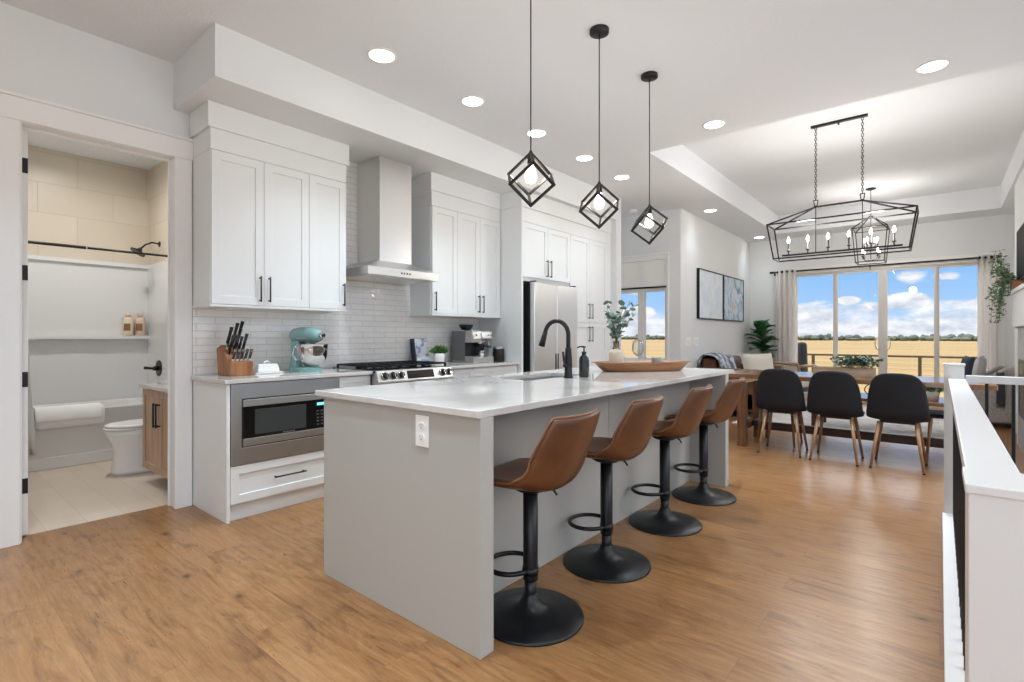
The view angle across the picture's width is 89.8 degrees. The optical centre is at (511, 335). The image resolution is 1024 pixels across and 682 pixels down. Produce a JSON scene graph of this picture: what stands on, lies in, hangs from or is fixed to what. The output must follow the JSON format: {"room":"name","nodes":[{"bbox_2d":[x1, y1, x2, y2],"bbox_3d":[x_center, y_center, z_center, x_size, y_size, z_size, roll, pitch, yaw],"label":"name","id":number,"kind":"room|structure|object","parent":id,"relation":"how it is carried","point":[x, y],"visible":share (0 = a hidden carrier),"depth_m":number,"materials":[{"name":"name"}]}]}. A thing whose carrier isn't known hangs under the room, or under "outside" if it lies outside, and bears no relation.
{"room":"open-plan kitchen","nodes":[
{"label":"open-plan kitchen","id":0,"kind":"room"},
{"bbox_2d":[28,145,147,264],"bbox_3d":[-4.629,-1.345,5.286,0.020,1.090,1.540,0,0,40],"label":"tiled wall","id":1,"kind":"structure","parent":0,"point":[73,199],"depth_m":5.42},
{"bbox_2d":[28,255,167,404],"bbox_3d":[-4.333,-0.025,5.040,0.790,1.550,1.540,0,0,40],"label":"tub surround","id":2,"kind":"object","parent":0,"point":[79,350],"visible":0.74,"depth_m":5.44,"materials":[{"name":"white plastic"}]},
{"bbox_2d":[123,313,133,335],"bbox_3d":[-4.223,-0.132,5.657,0.096,0.253,0.095,0,0,40],"label":"toiletry bottle","id":3,"kind":"object","parent":2,"relation":"on","point":[128,322],"visible":1,"depth_m":5.62,"materials":[{"name":"beige"}]},
{"bbox_2d":[135,313,144,335],"bbox_3d":[-4.152,-0.132,5.741,0.096,0.253,0.095,0,0,40],"label":"toiletry bottle","id":4,"kind":"object","parent":2,"relation":"on","point":[139,321],"visible":1,"depth_m":5.71,"materials":[{"name":"beige"}]},
{"bbox_2d":[148,161,167,264],"bbox_3d":[-3.839,-1.345,5.617,0.770,1.090,0.020,0,0,40],"label":"tiled wall","id":5,"kind":"structure","parent":0,"point":[158,174],"depth_m":5.63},
{"bbox_2d":[0,2,478,504],"bbox_3d":[-1.852,-0.345,4.261,0.147,3.090,8.578,0,0,40],"label":"wall","id":6,"kind":"structure","parent":0,"point":[377,325],"depth_m":3.66,"materials":[{"name":"white tile"}]},
{"bbox_2d":[22,129,27,534],"bbox_3d":[-3.205,-0.024,3.306,0.783,2.423,0.043,0,0,40],"label":"door","id":7,"kind":"structure","parent":6,"relation":"in","point":[24,132],"depth_m":3.07,"materials":[{"name":"white paint"}]},
{"bbox_2d":[0,89,193,548],"bbox_3d":[-2.638,-0.094,3.298,0.176,2.588,1.019,0,0,40],"label":"trim","id":8,"kind":"structure","parent":6,"relation":"attached to","point":[18,112],"depth_m":3.11,"materials":[{"name":"white paint"}]},
{"bbox_2d":[190,100,348,312],"bbox_3d":[-1.799,-0.884,3.923,0.360,1.372,1.063,0,0,40],"label":"upper cabinet","id":9,"kind":"object","parent":6,"relation":"attached to","point":[269,196],"visible":1,"depth_m":3.71,"materials":[{"name":"white paint"}]},
{"bbox_2d":[346,156,437,284],"bbox_3d":[-1.120,-1.036,4.634,0.498,1.065,0.758,0,0,40],"label":"range hood","id":10,"kind":"object","parent":6,"relation":"attached to","point":[384,184],"visible":0.94,"depth_m":4.57,"materials":[{"name":"silver metal"}]},
{"bbox_2d":[410,172,500,318],"bbox_3d":[-0.567,-0.884,5.403,0.360,1.372,1.018,0,0,40],"label":"upper cabinet","id":11,"kind":"object","parent":6,"relation":"attached to","point":[455,224],"visible":0.95,"depth_m":5.17,"materials":[{"name":"white paint"}]},
{"bbox_2d":[173,23,620,220],"bbox_3d":[-0.425,-1.735,5.308,0.724,0.330,5.141,0,0,40],"label":"soffit","id":12,"kind":"structure","parent":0,"point":[225,66],"depth_m":3.83,"materials":[{"name":"white paint"}]},
{"bbox_2d":[0,399,1023,681],"bbox_3d":[1.890,1.215,4.184,11.450,0.030,13.250,0,0,40],"label":"floor","id":13,"kind":"structure","parent":0,"point":[825,567],"depth_m":2.40,"materials":[{"name":"brown wood"}]},
{"bbox_2d":[28,397,142,471],"bbox_3d":[-4.321,0.943,5.030,0.758,0.515,1.476,0,0,40],"label":"bathtub","id":14,"kind":"object","parent":13,"relation":"on","point":[77,445],"visible":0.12,"depth_m":4.82,"materials":[{"name":"ceramic"}]},
{"bbox_2d":[33,403,104,429],"bbox_3d":[-4.097,0.737,4.765,0.160,0.199,0.497,0,0,40],"label":"bath towel","id":15,"kind":"object","parent":14,"relation":"on","point":[62,416],"visible":0.98,"depth_m":4.71,"materials":[{"name":"white fabric"}]},
{"bbox_2d":[103,380,167,475],"bbox_3d":[-3.266,0.812,4.673,0.400,0.775,0.718,0,0,40],"label":"toilet","id":16,"kind":"object","parent":13,"relation":"on","point":[125,437],"visible":0.3,"depth_m":4.43,"materials":[{"name":"white ceramic"}]},
{"bbox_2d":[193,377,328,523],"bbox_3d":[-1.778,0.753,3.762,0.618,0.893,0.799,0,0,40],"label":"base cabinet","id":17,"kind":"object","parent":13,"relation":"on","point":[227,493],"visible":0.63,"depth_m":3.48,"materials":[{"name":"white paint"}]},
{"bbox_2d":[190,368,372,383],"bbox_3d":[-1.693,0.292,3.864,0.604,0.027,1.102,0,0,40],"label":"countertop","id":18,"kind":"structure","parent":17,"relation":"on","point":[326,372],"depth_m":3.63,"materials":[{"name":"white stone"}]},
{"bbox_2d":[217,321,252,375],"bbox_3d":[-1.981,0.084,3.675,0.231,0.389,0.154,0,0,38],"label":"knife block","id":19,"kind":"object","parent":18,"relation":"on","point":[231,360],"visible":1,"depth_m":3.63,"materials":[{"name":"brown wood"}]},
{"bbox_2d":[253,361,283,373],"bbox_3d":[-1.831,0.231,3.834,0.110,0.096,0.210,0,0,40],"label":"butter dish","id":20,"kind":"object","parent":18,"relation":"on","point":[269,368],"visible":0.92,"depth_m":3.80,"materials":[{"name":"white ceramic"}]},
{"bbox_2d":[289,327,327,371],"bbox_3d":[-1.609,0.103,4.076,0.282,0.350,0.344,0,0,-28],"label":"stand mixer","id":21,"kind":"object","parent":18,"relation":"on","point":[305,357],"visible":1,"depth_m":3.99,"materials":[{"name":"teal metal"}]},
{"bbox_2d":[292,344,327,366],"bbox_3d":[-1.585,0.151,4.021,0.244,0.175,0.298,0,0,40],"label":"bowl","id":22,"kind":"object","parent":21,"relation":"on","point":[304,355],"depth_m":3.96,"materials":[{"name":"silver metal"}]},
{"bbox_2d":[230,377,338,466],"bbox_3d":[-1.727,0.574,3.737,0.464,0.528,0.771,0,0,40],"label":"microwave","id":23,"kind":"object","parent":17,"relation":"in","point":[272,419],"visible":0.69,"depth_m":3.52,"materials":[{"name":"silver metal"}]},
{"bbox_2d":[339,375,369,387],"bbox_3d":[-1.429,0.753,4.177,0.608,0.893,0.281,0,0,40],"label":"base cabinet","id":24,"kind":"object","parent":13,"relation":"on","point":[358,380],"visible":0.18,"depth_m":4.00,"materials":[{"name":"white paint"}]},
{"bbox_2d":[333,360,453,384],"bbox_3d":[-1.035,0.705,4.572,0.688,0.930,0.825,0,0,40],"label":"gas range","id":25,"kind":"object","parent":13,"relation":"on","point":[385,372],"visible":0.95,"depth_m":4.38,"materials":[{"name":"silver metal"}]},
{"bbox_2d":[333,365,445,372],"bbox_3d":[-1.063,0.284,4.596,0.615,0.021,0.825,0,0,40],"label":"cooktop","id":26,"kind":"object","parent":25,"relation":"in","point":[405,368],"depth_m":4.36,"materials":[{"name":"black metal"}]},
{"bbox_2d":[370,373,427,384],"bbox_3d":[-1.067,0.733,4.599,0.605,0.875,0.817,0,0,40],"label":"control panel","id":27,"kind":"object","parent":25,"relation":"in","point":[373,376],"depth_m":4.10,"materials":[{"name":"silver metal"}]},
{"bbox_2d":[450,365,516,378],"bbox_3d":[-0.478,0.753,5.319,0.608,0.893,1.028,0,0,40],"label":"base cabinet","id":28,"kind":"object","parent":13,"relation":"on","point":[491,370],"visible":0.06,"depth_m":5.14,"materials":[{"name":"white paint"}]},
{"bbox_2d":[430,361,519,368],"bbox_3d":[-0.479,0.292,5.322,0.604,0.027,1.034,0,0,40],"label":"countertop","id":29,"kind":"structure","parent":28,"relation":"on","point":[455,365],"depth_m":5.17,"materials":[{"name":"white stone"}]},
{"bbox_2d":[410,338,429,360],"bbox_3d":[-0.926,0.153,5.159,0.163,0.256,0.124,0,0,-42],"label":"cookbook","id":30,"kind":"object","parent":29,"relation":"on","point":[419,347],"visible":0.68,"depth_m":5.12,"materials":[{"name":"white"}]},
{"bbox_2d":[429,344,449,361],"bbox_3d":[-0.727,0.177,5.142,0.223,0.203,0.211,0,0,10],"label":"potted herb","id":31,"kind":"object","parent":29,"relation":"on","point":[439,351],"visible":1,"depth_m":5.11,"materials":[{"name":"plant"}]},
{"bbox_2d":[452,324,493,362],"bbox_3d":[-0.392,0.077,5.482,0.382,0.402,0.316,0,0,40],"label":"espresso machine","id":32,"kind":"object","parent":29,"relation":"on","point":[468,345],"visible":1,"depth_m":5.42,"materials":[{"name":"silver metal"}]},
{"bbox_2d":[463,356,493,362],"bbox_3d":[-0.362,0.248,5.461,0.175,0.060,0.310,0,0,40],"label":"drip tray","id":33,"kind":"object","parent":32,"relation":"on","point":[466,359],"depth_m":5.38,"materials":[{"name":"silver metal"}]},
{"bbox_2d":[324,374,727,659],"bbox_3d":[0.394,0.753,3.367,1.090,0.894,2.905,0,0,40],"label":"kitchen island","id":34,"kind":"object","parent":13,"relation":"on","point":[417,532],"visible":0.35,"depth_m":2.33,"materials":[{"name":"grey paint"}]},
{"bbox_2d":[416,415,428,447],"bbox_3d":[-0.370,0.390,2.107,0.080,0.128,0.009,0,0,40],"label":"wall outlet","id":35,"kind":"object","parent":34,"relation":"attached to","point":[422,422],"visible":1,"depth_m":2.10,"materials":[{"name":"white plastic"}]},
{"bbox_2d":[315,366,733,418],"bbox_3d":[0.418,0.291,3.439,1.145,0.028,3.074,0,0,40],"label":"island countertop","id":36,"kind":"structure","parent":34,"relation":"on","point":[477,397],"depth_m":2.61,"materials":[{"name":"white stone"}]},
{"bbox_2d":[539,319,572,377],"bbox_3d":[0.283,0.081,3.450,0.271,0.392,0.088,0,0,40],"label":"kitchen faucet","id":37,"kind":"object","parent":36,"relation":"on","point":[567,358],"visible":1,"depth_m":3.38,"materials":[{"name":"black metal"}]},
{"bbox_2d":[577,346,588,376],"bbox_3d":[0.484,0.172,3.466,0.072,0.210,0.068,0,0,-18],"label":"soap dispenser","id":38,"kind":"object","parent":36,"relation":"on","point":[583,359],"visible":1,"depth_m":3.44,"materials":[{"name":"black"}]},
{"bbox_2d":[579,354,588,376],"bbox_3d":[0.486,0.197,3.467,0.068,0.160,0.068,0,0,40],"label":"bottle","id":39,"kind":"object","parent":38,"relation":"attached to","point":[583,359],"depth_m":3.44,"materials":[{"name":"black"}]},
{"bbox_2d":[591,360,690,371],"bbox_3d":[1.038,0.240,4.106,0.840,0.073,0.290,0,0,-15],"label":"wooden tray","id":40,"kind":"object","parent":36,"relation":"on","point":[666,365],"visible":0.98,"depth_m":3.99,"materials":[{"name":"brown wood"}]},
{"bbox_2d":[609,341,623,362],"bbox_3d":[0.828,0.148,4.080,0.118,0.215,0.118,0,0,40],"label":"vase","id":41,"kind":"object","parent":40,"relation":"on","point":[615,355],"visible":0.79,"depth_m":4.04,"materials":[{"name":"beige"}]},
{"bbox_2d":[603,300,639,346],"bbox_3d":[0.853,-0.096,4.081,0.323,0.384,0.289,0,0,-24],"label":"eucalyptus branches","id":42,"kind":"object","parent":41,"relation":"in","point":[615,333],"visible":1,"depth_m":4.04,"materials":[{"name":"green"}]},
{"bbox_2d":[479,190,610,372],"bbox_3d":[0.487,-0.185,6.445,0.666,2.770,1.954,0,0,40],"label":"pantry cabinet","id":43,"kind":"object","parent":13,"relation":"on","point":[549,241],"visible":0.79,"depth_m":5.95,"materials":[{"name":"white paint"}]},
{"bbox_2d":[494,408,599,646],"bbox_3d":[0.101,0.753,2.193,0.520,0.894,0.458,0,0,38],"label":"bar stool","id":44,"kind":"object","parent":13,"relation":"on","point":[529,615],"visible":0.87,"depth_m":2.10,"materials":[{"name":"brown leather"}]},
{"bbox_2d":[523,280,576,371],"bbox_3d":[0.244,0.285,6.085,0.718,1.770,0.859,0,0,40],"label":"refrigerator","id":45,"kind":"object","parent":13,"relation":"on","point":[543,303],"visible":0.39,"depth_m":5.71,"materials":[{"name":"silver metal"}]},
{"bbox_2d":[563,394,663,583],"bbox_3d":[0.521,0.753,2.703,0.520,0.894,0.458,0,0,38],"label":"bar stool","id":46,"kind":"object","parent":13,"relation":"on","point":[605,562],"visible":0.88,"depth_m":2.62,"materials":[{"name":"leather"}]},
{"bbox_2d":[628,384,712,536],"bbox_3d":[1.002,0.753,3.284,0.520,0.894,0.458,0,0,37],"label":"bar stool","id":47,"kind":"object","parent":13,"relation":"on","point":[662,521],"visible":0.81,"depth_m":3.20,"materials":[{"name":"leather"}]},
{"bbox_2d":[666,377,745,505],"bbox_3d":[1.457,0.753,3.837,0.520,0.894,0.458,0,0,37],"label":"bar stool","id":48,"kind":"object","parent":13,"relation":"on","point":[702,494],"visible":0.88,"depth_m":3.76,"materials":[{"name":"leather"}]},
{"bbox_2d":[697,355,783,416],"bbox_3d":[3.729,0.770,8.346,0.870,0.860,1.746,0,0,40],"label":"leather sofa","id":49,"kind":"object","parent":13,"relation":"on","point":[709,362],"visible":0.12,"depth_m":7.98,"materials":[{"name":"brown leather"}]},
{"bbox_2d":[702,357,719,367],"bbox_3d":[3.284,0.520,8.281,0.250,0.360,0.662,0,0,40],"label":"cushion","id":50,"kind":"object","parent":49,"relation":"on","point":[711,362],"depth_m":8.02,"materials":[{"name":"brown leather"}]},
{"bbox_2d":[697,352,736,368],"bbox_3d":[3.352,0.459,8.179,0.618,0.397,0.696,0,0,40],"label":"throw blanket","id":51,"kind":"object","parent":49,"relation":"on","point":[725,360],"visible":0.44,"depth_m":8.09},
{"bbox_2d":[740,353,773,369],"bbox_3d":[4.015,0.500,8.369,0.607,0.436,0.206,0,0,-15],"label":"throw pillow","id":52,"kind":"object","parent":49,"relation":"on","point":[764,361],"visible":0.58,"depth_m":8.31,"materials":[{"name":"beige fabric"}]},
{"bbox_2d":[744,319,778,356],"bbox_3d":[4.821,0.439,9.921,0.577,1.522,0.604,0,0,-13],"label":"fiddle leaf fig","id":53,"kind":"object","parent":13,"relation":"on","point":[761,326],"visible":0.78,"depth_m":9.85,"materials":[{"name":"green plant"}]},
{"bbox_2d":[755,401,802,447],"bbox_3d":[3.009,0.963,5.777,0.420,0.476,0.401,0,0,40],"label":"dining chair","id":54,"kind":"object","parent":13,"relation":"on","point":[760,410],"visible":0.3,"depth_m":5.74,"materials":[{"name":"black wood"}]},
{"bbox_2d":[756,369,808,457],"bbox_3d":[2.808,0.765,5.332,0.463,0.876,0.522,0,0,38],"label":"dining chair","id":55,"kind":"object","parent":13,"relation":"on","point":[777,390],"visible":0.99,"depth_m":5.17,"materials":[{"name":"black fabric"}]},
{"bbox_2d":[773,361,816,387],"bbox_3d":[4.890,0.821,9.109,0.746,0.763,0.670,0,0,-38],"label":"wooden armchair","id":56,"kind":"object","parent":13,"relation":"on","point":[791,366],"visible":0.16,"depth_m":8.81,"materials":[{"name":"brown wood"}]},
{"bbox_2d":[773,364,797,370],"bbox_3d":[4.705,0.628,8.963,0.169,0.300,0.560,0,0,-38],"label":"cushion","id":57,"kind":"object","parent":56,"relation":"on","point":[793,367],"depth_m":8.77,"materials":[{"name":"beige fabric"}]},
{"bbox_2d":[807,371,864,466],"bbox_3d":[3.154,0.765,4.998,0.463,0.876,0.522,0,0,40],"label":"dining chair","id":58,"kind":"object","parent":13,"relation":"on","point":[831,394],"visible":1,"depth_m":4.84,"materials":[{"name":"black fabric"}]},
{"bbox_2d":[732,409,943,438],"bbox_3d":[4.613,1.194,7.064,2.450,0.012,2.040,0,0,40],"label":"area rug","id":59,"kind":"object","parent":13,"relation":"on","point":[865,423],"visible":0.22,"depth_m":6.90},
{"bbox_2d":[811,393,943,425],"bbox_3d":[4.633,0.973,6.423,1.500,0.430,0.720,0,0,40],"label":"coffee table","id":60,"kind":"object","parent":59,"relation":"on","point":[940,403],"visible":0.05,"depth_m":6.25,"materials":[{"name":"brown wood"}]},
{"bbox_2d":[925,387,943,400],"bbox_3d":[4.952,0.654,6.037,0.207,0.208,0.196,0,0,40],"label":"potted plant","id":61,"kind":"object","parent":60,"relation":"on","point":[932,395],"visible":0.63,"depth_m":6.01,"materials":[{"name":"green plant"}]},
{"bbox_2d":[728,369,997,447],"bbox_3d":[3.433,0.805,5.287,2.230,0.790,0.840,0,0,40],"label":"dining table","id":62,"kind":"object","parent":13,"relation":"on","point":[743,423],"visible":0.34,"depth_m":5.46,"materials":[{"name":"brown wood"}]},
{"bbox_2d":[813,354,884,376],"bbox_3d":[3.459,0.296,5.295,0.619,0.228,0.326,0,0,40],"label":"planter","id":63,"kind":"object","parent":62,"relation":"on","point":[870,371],"visible":1,"depth_m":5.23,"materials":[{"name":"brown wood"}]},
{"bbox_2d":[866,373,930,474],"bbox_3d":[3.537,0.765,4.705,0.463,0.876,0.522,0,0,41],"label":"dining chair","id":64,"kind":"object","parent":13,"relation":"on","point":[898,398],"visible":1,"depth_m":4.54,"materials":[{"name":"black fabric"}]},
{"bbox_2d":[926,409,943,463],"bbox_3d":[4.135,0.963,4.833,0.420,0.476,0.401,0,0,40],"label":"stool","id":65,"kind":"object","parent":13,"relation":"on","point":[939,414],"visible":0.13,"depth_m":4.80,"materials":[{"name":"brown wood"}]},
{"bbox_2d":[942,363,1019,681],"bbox_3d":[1.978,0.691,2.266,0.116,1.018,3.104,0,0,40],"label":"stair railing","id":66,"kind":"object","parent":13,"relation":"on","point":[970,439],"visible":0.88,"depth_m":2.13,"materials":[{"name":"white paint"}]},
{"bbox_2d":[973,365,1014,428],"bbox_3d":[6.527,0.802,7.083,0.726,0.795,0.920,0,0,40],"label":"armchair","id":67,"kind":"object","parent":13,"relation":"on","point":[1001,414],"visible":0.27,"depth_m":6.68,"materials":[{"name":"fabric"}]},
{"bbox_2d":[961,356,975,377],"bbox_3d":[6.527,0.480,7.370,0.140,0.384,0.427,0,0,28],"label":"cushion","id":68,"kind":"object","parent":67,"relation":"on","point":[969,361],"visible":0.38,"depth_m":7.24,"materials":[{"name":"blue fabric"}]},
{"bbox_2d":[972,355,986,375],"bbox_3d":[6.368,0.470,7.007,0.427,0.403,0.141,0,0,-42],"label":"cushion","id":69,"kind":"object","parent":67,"relation":"on","point":[980,364],"visible":0.68,"depth_m":6.88,"materials":[{"name":"grey fabric"}]},
{"bbox_2d":[996,371,1004,407],"bbox_3d":[6.353,0.688,6.692,0.081,0.484,0.173,0,0,40],"label":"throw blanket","id":70,"kind":"object","parent":67,"relation":"hanging from","point":[1000,394],"visible":0.73,"depth_m":6.63,"materials":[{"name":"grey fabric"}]},
{"bbox_2d":[966,375,1023,463],"bbox_3d":[3.270,0.729,3.136,0.754,0.942,0.065,0,0,40],"label":"stair railing","id":71,"kind":"object","parent":13,"relation":"on","point":[987,380],"visible":0.32,"depth_m":3.24,"materials":[{"name":"white paint"}]},
{"bbox_2d":[1009,283,1023,452],"bbox_3d":[5.268,0.350,5.295,0.120,1.700,1.160,0,0,40],"label":"fireplace surround","id":72,"kind":"object","parent":13,"relation":"on","point":[1017,293],"visible":0.96,"depth_m":5.42,"materials":[{"name":"white paint"}]},
{"bbox_2d":[985,249,1023,322],"bbox_3d":[5.495,-0.556,5.744,0.315,0.828,0.411,0,0,40],"label":"trailing plant","id":73,"kind":"object","parent":72,"relation":"on","point":[1007,278],"visible":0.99,"depth_m":5.73,"materials":[{"name":"green plant"}]},
{"bbox_2d":[1009,283,1023,294],"bbox_3d":[5.268,-0.480,5.295,0.120,0.040,1.160,0,0,40],"label":"mantel shelf","id":74,"kind":"object","parent":72,"relation":"attached to","point":[1020,288],"depth_m":5.22,"materials":[{"name":"white paint"}]},
{"bbox_2d":[0,0,1023,241],"bbox_3d":[1.897,-2.105,4.309,11.600,0.430,13.450,0,0,40],"label":"ceiling","id":75,"kind":"structure","parent":0,"point":[947,142],"depth_m":3.86,"materials":[{"name":"white"}]},
{"bbox_2d":[367,47,396,63],"bbox_3d":[-0.877,-1.887,3.463,0.196,0.006,0.196,0,0,40],"label":"recessed light","id":76,"kind":"object","parent":75,"relation":"in","point":[377,54],"visible":1,"depth_m":3.46,"materials":[{"name":"white plastic"}]},
{"bbox_2d":[460,95,484,106],"bbox_3d":[-0.317,-1.887,4.136,0.196,0.006,0.196,0,0,40],"label":"recessed light","id":77,"kind":"object","parent":75,"relation":"in","point":[470,101],"visible":1,"depth_m":4.13,"materials":[{"name":"white plastic"}]},
{"bbox_2d":[507,0,555,206],"bbox_3d":[0.097,-1.276,2.643,0.241,1.228,0.274,0,0,-3],"label":"pendant light","id":78,"kind":"object","parent":75,"relation":"hanging from","point":[530,175],"visible":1,"depth_m":2.63,"materials":[{"name":"black metal"}]},
{"bbox_2d":[579,24,618,228],"bbox_3d":[0.539,-1.276,3.174,0.241,1.228,0.274,0,0,14],"label":"pendant light","id":79,"kind":"object","parent":75,"relation":"hanging from","point":[599,31],"visible":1,"depth_m":3.16,"materials":[{"name":"black"}]},
{"bbox_2d":[631,71,667,244],"bbox_3d":[0.995,-1.276,3.722,0.241,1.228,0.274,0,0,29],"label":"pendant light","id":80,"kind":"object","parent":75,"relation":"hanging from","point":[649,76],"visible":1,"depth_m":3.71,"materials":[{"name":"black"}]},
{"bbox_2d":[766,113,918,261],"bbox_3d":[3.363,-1.524,5.294,1.294,1.392,0.344,0,0,40],"label":"linear chandelier","id":81,"kind":"object","parent":75,"relation":"hanging from","point":[838,122],"visible":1,"depth_m":5.23,"materials":[{"name":"black metal"}]},
{"bbox_2d":[851,187,889,264],"bbox_3d":[5.400,-1.659,7.736,0.443,1.121,0.443,0,0,40],"label":"lantern chandelier","id":82,"kind":"object","parent":75,"relation":"hanging from","point":[871,188],"visible":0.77,"depth_m":7.73,"materials":[{"name":"black metal"}]},
{"bbox_2d":[915,59,950,73],"bbox_3d":[2.945,-1.887,3.599,0.196,0.006,0.196,0,0,40],"label":"recessed light","id":83,"kind":"object","parent":75,"relation":"in","point":[938,64],"visible":1,"depth_m":3.60,"materials":[{"name":"white plastic"}]},
{"bbox_2d":[610,220,620,349],"bbox_3d":[1.177,-0.185,7.232,0.724,2.770,0.135,0,0,40],"label":"wall","id":84,"kind":"structure","parent":0,"point":[615,236],"depth_m":6.99,"materials":[{"name":"white paint"}]},
{"bbox_2d":[621,208,684,367],"bbox_3d":[1.335,-0.345,8.674,3.150,3.090,0.160,0,0,40],"label":"wall","id":85,"kind":"structure","parent":0,"point":[671,239],"depth_m":7.69,"materials":[{"name":"white paint"}]},
{"bbox_2d":[621,252,668,360],"bbox_3d":[1.988,-0.415,8.072,1.165,1.700,0.170,0,0,40],"label":"window","id":86,"kind":"structure","parent":85,"relation":"in","point":[641,292],"depth_m":8.02,"materials":[{"name":"white plastic"}]},
{"bbox_2d":[621,255,665,289],"bbox_3d":[1.972,-0.978,8.053,0.939,0.485,0.080,0,0,40],"label":"roller blind","id":87,"kind":"object","parent":86,"relation":"attached to","point":[643,272],"visible":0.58,"depth_m":7.98,"materials":[{"name":"fabric"}]},
{"bbox_2d":[685,211,749,367],"bbox_3d":[3.690,-0.345,9.166,0.160,3.090,3.610,0,0,40],"label":"wall","id":88,"kind":"structure","parent":0,"point":[708,246],"depth_m":8.67,"materials":[{"name":"white paint"}]},
{"bbox_2d":[697,268,723,319],"bbox_3d":[3.303,-0.673,8.541,0.044,0.797,1.175,0,0,40],"label":"framed picture","id":89,"kind":"object","parent":88,"relation":"attached to","point":[710,285],"visible":1,"depth_m":8.50,"materials":[{"name":"black metal"}]},
{"bbox_2d":[724,275,743,321],"bbox_3d":[4.076,-0.673,9.469,0.044,0.797,1.180,0,0,40],"label":"framed picture","id":90,"kind":"object","parent":88,"relation":"attached to","point":[733,287],"visible":0.87,"depth_m":9.45,"materials":[{"name":"black metal"}]},
{"bbox_2d":[750,213,1014,365],"bbox_3d":[6.328,-0.345,9.214,3.834,3.090,0.160,0,0,40],"label":"wall","id":91,"kind":"structure","parent":0,"point":[978,235],"depth_m":8.86,"materials":[{"name":"white paint"}]},
{"bbox_2d":[770,255,1000,275],"bbox_3d":[6.331,-1.220,9.033,3.290,0.080,0.116,0,0,40],"label":"curtain rod","id":92,"kind":"object","parent":91,"relation":"attached to","point":[774,273],"visible":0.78,"depth_m":8.84,"materials":[{"name":"brown metal"}]},
{"bbox_2d":[776,269,796,362],"bbox_3d":[5.262,-0.050,9.874,0.375,2.440,0.100,0,0,40],"label":"curtain","id":93,"kind":"object","parent":92,"relation":"hanging from","point":[786,308],"visible":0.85,"depth_m":9.87,"materials":[{"name":"fabric"}]},
{"bbox_2d":[977,254,996,370],"bbox_3d":[7.446,-0.050,8.055,0.232,2.440,0.100,0,0,40],"label":"curtain","id":94,"kind":"object","parent":92,"relation":"hanging from","point":[986,331],"visible":0.75,"depth_m":8.06,"materials":[{"name":"fabric"}]},
{"bbox_2d":[786,252,1003,408],"bbox_3d":[6.521,-0.055,9.019,3.060,2.510,0.153,0,0,40],"label":"window","id":95,"kind":"structure","parent":91,"relation":"in","point":[882,270],"depth_m":8.96,"materials":[{"name":"white plastic"}]},
{"bbox_2d":[965,492,1023,681],"bbox_3d":[1.236,0.748,0.763,0.842,0.905,0.155,0,0,40],"label":"wall","id":96,"kind":"structure","parent":0,"point":[994,526],"depth_m":0.95,"materials":[{"name":"white paint"}]},
{"bbox_2d":[962,466,1023,500],"bbox_3d":[1.235,0.287,0.764,0.847,0.019,0.167,0,0,40],"label":"trim","id":97,"kind":"structure","parent":96,"relation":"on","point":[978,481],"depth_m":0.97,"materials":[{"name":"white paint"}]},
{"bbox_2d":[1015,168,1023,433],"bbox_3d":[5.655,-0.345,5.538,0.164,3.090,2.250,0,0,40],"label":"wall","id":98,"kind":"structure","parent":0,"point":[1019,186],"depth_m":6.21,"materials":[{"name":"white paint"}]},
{"bbox_2d":[1016,223,1023,279],"bbox_3d":[5.240,-0.880,5.221,0.068,0.560,1.230,0,0,40],"label":"television","id":99,"kind":"object","parent":98,"relation":"attached to","point":[1020,233],"visible":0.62,"depth_m":5.42,"materials":[{"name":"black plastic"}]},
{"bbox_3d":[7.477,1.460,10.307,4.100,0.080,2.990,0,0,40],"label":"deck","id":100,"kind":"object","parent":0,"visible":0},
{"bbox_2d":[798,342,807,391],"bbox_3d":[6.188,0.775,10.984,0.260,1.290,0.300,0,0,40],"label":"heater","id":101,"kind":"object","parent":100,"relation":"on","point":[802,346],"visible":0.28,"depth_m":10.88,"materials":[{"name":"black"}]},
{"bbox_2d":[807,354,976,392],"bbox_3d":[8.363,0.922,11.372,4.100,0.995,0.060,0,0,40],"label":"deck railing","id":102,"kind":"object","parent":100,"relation":"on","point":[920,364],"visible":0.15,"depth_m":11.10,"materials":[{"name":"brown metal"}]},
{"bbox_3d":[-3.625,-0.345,4.463,2.837,3.090,1.780,0,0,40],"label":"wall","id":103,"kind":"structure","parent":0,"visible":0},
{"bbox_2d":[28,343,36,455],"bbox_3d":[-4.297,0.097,4.326,0.065,1.887,0.434,0,0,40],"label":"shower curtain","id":104,"kind":"object","parent":103,"relation":"attached to","point":[31,426],"visible":0.1,"depth_m":4.46,"materials":[{"name":"white fabric"}]},
{"bbox_2d":[28,240,167,256],"bbox_3d":[-3.993,-0.820,4.737,0.030,0.030,1.510,0,0,40],"label":"shower rod","id":105,"kind":"object","parent":103,"relation":"attached to","point":[29,241],"visible":0.75,"depth_m":4.77,"materials":[{"name":"brown metal"}]},
{"bbox_2d":[139,382,167,479],"bbox_3d":[-2.584,0.740,4.199,0.855,0.690,0.590,0,0,40],"label":"bathroom vanity","id":106,"kind":"object","parent":103,"relation":"attached to","point":[155,395],"visible":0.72,"depth_m":4.05,"materials":[{"name":"brown wood"}]},
{"bbox_2d":[139,382,167,392],"bbox_3d":[-2.579,0.409,4.205,0.855,0.029,0.573,0,0,40],"label":"countertop","id":107,"kind":"structure","parent":106,"relation":"on","point":[161,386],"depth_m":4.10,"materials":[{"name":"white stone"}]},
{"label":"outside","id":108,"kind":"structure","parent":0,"visible":0},
{"bbox_2d":[621,337,976,397],"bbox_3d":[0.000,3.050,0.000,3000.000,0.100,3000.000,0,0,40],"label":"field","id":109,"kind":"structure","parent":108,"point":[654,348],"depth_m":99.49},
{"bbox_2d":[621,333,976,340],"bbox_3d":[189.322,0.637,376.795,413.460,5.199,42.617,0,0,40],"label":"treeline","id":110,"kind":"object","parent":109,"relation":"on","point":[951,337],"visible":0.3,"depth_m":326.85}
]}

